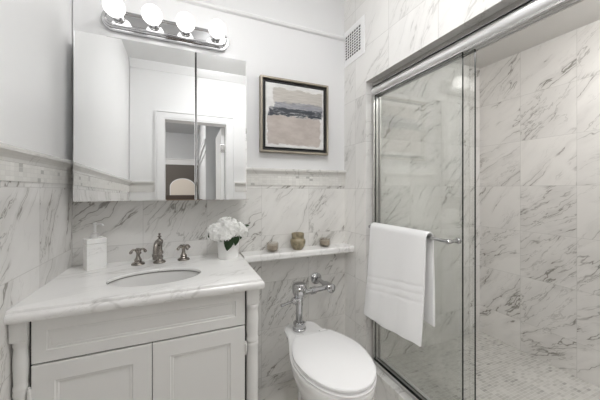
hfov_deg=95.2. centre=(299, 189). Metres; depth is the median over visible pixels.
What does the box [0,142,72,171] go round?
chair rail
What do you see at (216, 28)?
bulb
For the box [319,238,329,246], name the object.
candle holder
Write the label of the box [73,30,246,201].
medicine cabinet
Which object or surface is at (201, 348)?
vanity cabinet
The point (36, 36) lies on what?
wall
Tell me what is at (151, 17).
bulb
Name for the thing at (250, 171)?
chair rail
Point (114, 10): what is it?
bulb
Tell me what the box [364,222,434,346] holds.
towel
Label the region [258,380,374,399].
floor
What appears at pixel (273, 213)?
wall
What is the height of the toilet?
0.506 m
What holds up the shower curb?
on the floor at (288, 390)
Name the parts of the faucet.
spout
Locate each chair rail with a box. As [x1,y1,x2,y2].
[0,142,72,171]
[247,167,346,176]
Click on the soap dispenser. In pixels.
(95, 247)
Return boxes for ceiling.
[455,0,599,68]
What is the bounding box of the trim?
[176,0,345,40]
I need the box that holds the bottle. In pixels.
[83,243,106,270]
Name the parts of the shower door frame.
post, rail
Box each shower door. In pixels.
[368,52,463,399]
[378,49,475,399]
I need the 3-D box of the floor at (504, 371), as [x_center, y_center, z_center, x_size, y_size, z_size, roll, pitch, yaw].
[1.331,1.298,1.381,1.095,0.205,1.595,0,0,-23]
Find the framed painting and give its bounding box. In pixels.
[259,75,328,155]
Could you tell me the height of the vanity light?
0.112 m
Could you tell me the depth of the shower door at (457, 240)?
1.24 m
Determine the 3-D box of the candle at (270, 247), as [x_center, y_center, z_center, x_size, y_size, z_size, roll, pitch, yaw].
[-0.176,0.368,1.754,0.067,0.034,0.067,0,0,-23]
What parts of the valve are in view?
lever, wall plate, supply arm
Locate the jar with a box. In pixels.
[290,232,304,249]
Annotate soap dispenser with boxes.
[83,222,106,270]
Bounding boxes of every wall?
[0,0,72,399]
[72,0,344,389]
[344,0,516,357]
[381,62,479,358]
[480,20,599,387]
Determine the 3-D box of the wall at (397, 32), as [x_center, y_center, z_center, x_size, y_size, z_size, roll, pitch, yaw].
[0.733,-0.060,1.236,0.120,2.720,2.030,0,0,-23]
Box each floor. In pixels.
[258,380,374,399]
[385,331,599,399]
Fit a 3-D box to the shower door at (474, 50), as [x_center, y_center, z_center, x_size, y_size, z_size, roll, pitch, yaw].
[0.650,0.246,1.514,0.010,1.740,0.652,0,0,-23]
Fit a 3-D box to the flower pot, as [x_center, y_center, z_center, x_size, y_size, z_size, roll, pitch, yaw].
[-0.416,0.340,1.588,0.120,0.100,0.120,0,0,-23]
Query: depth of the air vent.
1.91 m
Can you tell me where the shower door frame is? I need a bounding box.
[371,0,583,399]
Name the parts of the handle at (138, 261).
stem, cross handle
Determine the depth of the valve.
1.64 m
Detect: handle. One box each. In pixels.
[129,248,146,265]
[177,244,189,260]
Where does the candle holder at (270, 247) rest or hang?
on the marble ledge
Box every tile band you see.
[0,160,72,183]
[247,175,344,185]
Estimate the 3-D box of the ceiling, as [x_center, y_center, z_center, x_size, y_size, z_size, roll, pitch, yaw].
[1.363,-1.080,1.500,1.245,0.100,2.030,0,0,-23]
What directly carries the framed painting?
attached to the wall at (273, 213)
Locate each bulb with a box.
[102,0,125,23]
[141,4,161,30]
[176,12,194,36]
[208,19,225,42]
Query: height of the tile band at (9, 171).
0.063 m
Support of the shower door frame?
attached to the wall at (397, 32)
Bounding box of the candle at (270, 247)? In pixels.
[267,244,277,250]
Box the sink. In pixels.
[107,270,199,286]
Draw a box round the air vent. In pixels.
[344,14,364,67]
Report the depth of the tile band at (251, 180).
1.88 m
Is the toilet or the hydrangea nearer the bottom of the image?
the toilet
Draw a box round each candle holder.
[267,243,278,252]
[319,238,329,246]
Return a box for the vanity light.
[101,0,228,51]
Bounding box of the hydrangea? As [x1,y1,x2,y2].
[206,216,249,250]
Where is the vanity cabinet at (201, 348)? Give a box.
[8,289,258,399]
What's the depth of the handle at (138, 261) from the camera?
1.43 m
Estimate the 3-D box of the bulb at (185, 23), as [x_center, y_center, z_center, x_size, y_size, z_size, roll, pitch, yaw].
[-0.632,-0.913,1.513,0.097,0.097,0.144,0,0,-23]
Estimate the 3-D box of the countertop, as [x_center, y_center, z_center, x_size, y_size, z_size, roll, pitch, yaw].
[-0.661,0.412,1.304,0.855,0.044,0.581,0,0,-23]
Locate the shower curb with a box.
[373,359,431,399]
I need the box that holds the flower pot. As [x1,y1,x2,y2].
[217,241,238,259]
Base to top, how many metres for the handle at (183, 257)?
0.086 m
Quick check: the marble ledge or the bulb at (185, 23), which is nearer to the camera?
the bulb at (185, 23)
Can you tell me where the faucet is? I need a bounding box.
[152,233,165,263]
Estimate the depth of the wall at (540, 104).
1.91 m
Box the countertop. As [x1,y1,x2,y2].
[4,252,264,324]
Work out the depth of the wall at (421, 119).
2.14 m
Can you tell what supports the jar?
on the marble ledge
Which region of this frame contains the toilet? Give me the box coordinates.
[285,321,376,399]
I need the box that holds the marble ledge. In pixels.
[240,243,353,262]
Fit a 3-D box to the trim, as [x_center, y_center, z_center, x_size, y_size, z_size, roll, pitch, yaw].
[-0.415,-1.120,1.714,1.627,0.030,0.026,0,0,-23]
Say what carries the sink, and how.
in the countertop
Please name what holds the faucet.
on the countertop
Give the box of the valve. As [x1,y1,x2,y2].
[280,272,335,332]
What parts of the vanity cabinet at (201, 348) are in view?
post, door, drawer, door, post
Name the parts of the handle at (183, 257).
stem, cross handle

